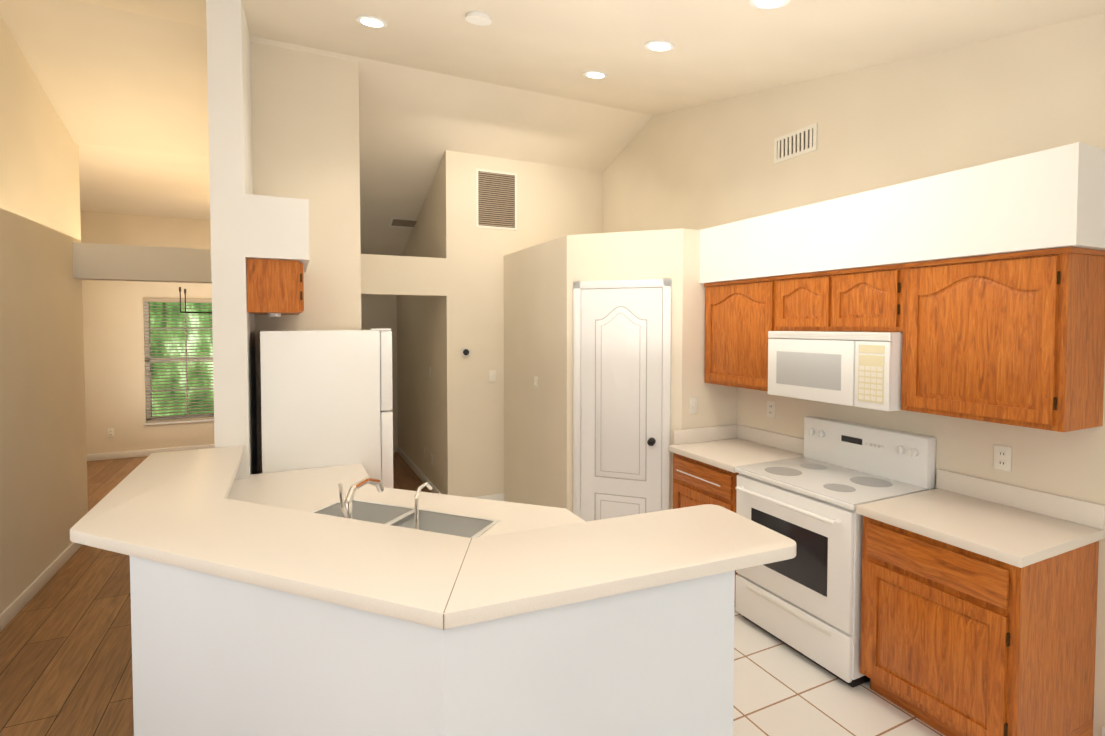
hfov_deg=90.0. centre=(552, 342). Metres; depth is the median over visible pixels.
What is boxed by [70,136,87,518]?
wall
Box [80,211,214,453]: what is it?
wall
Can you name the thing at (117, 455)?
baseboard
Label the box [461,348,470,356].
thermostat
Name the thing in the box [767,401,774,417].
electrical outlet
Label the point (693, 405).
light switch
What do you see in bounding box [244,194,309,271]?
soffit
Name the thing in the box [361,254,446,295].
wall
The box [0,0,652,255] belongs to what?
ceiling slope
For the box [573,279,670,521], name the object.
pantry door
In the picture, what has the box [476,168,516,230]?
air vent grille
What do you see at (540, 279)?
wall
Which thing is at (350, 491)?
countertop
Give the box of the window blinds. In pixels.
[143,297,213,422]
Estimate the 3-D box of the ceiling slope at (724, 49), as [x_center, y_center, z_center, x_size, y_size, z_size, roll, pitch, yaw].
[0.043,-1.260,0.659,5.900,1.602,7.230,-1,2,-25]
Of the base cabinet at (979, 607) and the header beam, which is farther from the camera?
the header beam
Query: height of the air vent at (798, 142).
0.170 m
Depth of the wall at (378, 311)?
7.55 m
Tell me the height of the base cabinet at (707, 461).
1.010 m
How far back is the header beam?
4.54 m
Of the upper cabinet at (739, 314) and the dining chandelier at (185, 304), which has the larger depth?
the dining chandelier at (185, 304)
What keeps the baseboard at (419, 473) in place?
attached to the wall block
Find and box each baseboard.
[0,542,82,631]
[87,444,214,460]
[397,446,503,500]
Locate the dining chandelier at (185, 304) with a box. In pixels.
[179,287,211,313]
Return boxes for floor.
[0,452,430,735]
[733,605,944,735]
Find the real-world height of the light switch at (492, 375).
0.115 m
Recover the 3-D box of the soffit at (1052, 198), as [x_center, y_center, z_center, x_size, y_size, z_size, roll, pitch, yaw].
[1.678,-0.590,3.098,0.370,0.380,2.110,-1,2,-25]
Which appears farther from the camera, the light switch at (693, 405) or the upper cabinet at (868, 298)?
the light switch at (693, 405)
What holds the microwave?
attached to the upper cabinet at (868, 298)
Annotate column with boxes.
[206,0,257,479]
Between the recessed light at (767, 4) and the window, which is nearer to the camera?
the recessed light at (767, 4)
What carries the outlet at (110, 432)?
attached to the wall at (114, 353)
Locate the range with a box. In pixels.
[735,416,935,687]
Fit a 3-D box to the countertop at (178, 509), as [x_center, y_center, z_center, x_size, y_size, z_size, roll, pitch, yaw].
[-0.646,0.607,2.261,2.064,0.040,2.282,-1,2,-25]
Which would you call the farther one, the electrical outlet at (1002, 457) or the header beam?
the header beam
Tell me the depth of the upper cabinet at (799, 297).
3.23 m
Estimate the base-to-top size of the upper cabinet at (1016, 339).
0.717 m
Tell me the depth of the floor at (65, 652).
3.01 m
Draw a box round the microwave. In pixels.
[768,331,902,410]
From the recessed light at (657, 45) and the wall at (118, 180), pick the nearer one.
the recessed light at (657, 45)
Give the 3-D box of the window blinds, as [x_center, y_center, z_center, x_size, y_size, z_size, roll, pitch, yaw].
[-4.614,0.225,7.770,1.836,1.674,0.055,-1,2,-25]
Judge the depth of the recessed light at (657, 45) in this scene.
3.12 m
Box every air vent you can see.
[388,217,416,227]
[774,123,816,163]
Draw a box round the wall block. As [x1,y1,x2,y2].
[397,150,602,497]
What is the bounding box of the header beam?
[72,242,211,282]
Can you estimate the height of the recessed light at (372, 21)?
0.042 m
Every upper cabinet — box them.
[247,258,303,316]
[704,277,775,390]
[776,271,827,330]
[824,264,903,331]
[900,247,1104,431]
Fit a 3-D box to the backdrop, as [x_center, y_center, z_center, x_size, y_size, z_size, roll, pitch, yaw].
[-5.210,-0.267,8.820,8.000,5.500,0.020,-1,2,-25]
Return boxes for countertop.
[70,446,795,629]
[228,463,585,537]
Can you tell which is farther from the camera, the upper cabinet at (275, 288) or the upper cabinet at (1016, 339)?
the upper cabinet at (275, 288)
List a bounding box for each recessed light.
[356,15,386,27]
[583,71,607,78]
[644,40,674,50]
[749,0,789,8]
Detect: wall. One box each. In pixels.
[0,15,79,613]
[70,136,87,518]
[74,142,209,219]
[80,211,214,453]
[130,556,734,735]
[250,42,360,473]
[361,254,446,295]
[361,294,397,451]
[504,229,736,512]
[603,13,1104,735]
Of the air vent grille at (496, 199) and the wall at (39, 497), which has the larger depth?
the air vent grille at (496, 199)
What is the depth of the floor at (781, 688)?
2.58 m
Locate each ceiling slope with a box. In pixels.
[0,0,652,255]
[72,0,1104,115]
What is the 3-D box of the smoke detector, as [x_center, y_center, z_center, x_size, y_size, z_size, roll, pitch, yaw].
[-0.391,-1.718,2.931,0.140,0.050,0.137,-1,2,-25]
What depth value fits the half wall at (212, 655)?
1.46 m
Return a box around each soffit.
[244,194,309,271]
[699,142,1104,282]
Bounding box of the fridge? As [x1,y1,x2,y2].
[259,328,392,487]
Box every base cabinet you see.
[668,424,803,590]
[856,469,1104,735]
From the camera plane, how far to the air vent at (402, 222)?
6.36 m
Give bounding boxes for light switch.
[489,370,495,381]
[534,376,537,389]
[689,397,697,413]
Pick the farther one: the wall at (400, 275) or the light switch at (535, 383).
the wall at (400, 275)
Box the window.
[144,302,213,424]
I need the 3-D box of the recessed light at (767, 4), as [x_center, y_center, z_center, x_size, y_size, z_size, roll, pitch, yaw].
[0.951,-1.497,2.420,0.170,0.042,0.168,-1,2,-25]
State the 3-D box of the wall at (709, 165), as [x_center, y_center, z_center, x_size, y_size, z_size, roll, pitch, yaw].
[2.341,-0.464,2.277,0.120,4.300,8.130,-1,2,-25]
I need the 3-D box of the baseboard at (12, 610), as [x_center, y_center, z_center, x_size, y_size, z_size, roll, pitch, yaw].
[-1.970,1.693,0.645,0.015,0.090,8.370,-1,2,-25]
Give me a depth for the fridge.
3.29 m
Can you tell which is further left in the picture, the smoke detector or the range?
the smoke detector
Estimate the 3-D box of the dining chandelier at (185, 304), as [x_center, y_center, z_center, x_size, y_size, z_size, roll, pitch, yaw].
[-3.643,-0.994,6.319,1.021,1.323,0.342,-1,2,-25]
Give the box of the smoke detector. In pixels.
[465,11,491,25]
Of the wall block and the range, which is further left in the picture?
the wall block
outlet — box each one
[107,428,113,436]
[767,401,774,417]
[993,445,1011,471]
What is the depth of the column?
2.98 m
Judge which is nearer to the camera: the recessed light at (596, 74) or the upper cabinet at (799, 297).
the upper cabinet at (799, 297)
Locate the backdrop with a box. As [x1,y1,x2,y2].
[150,302,213,415]

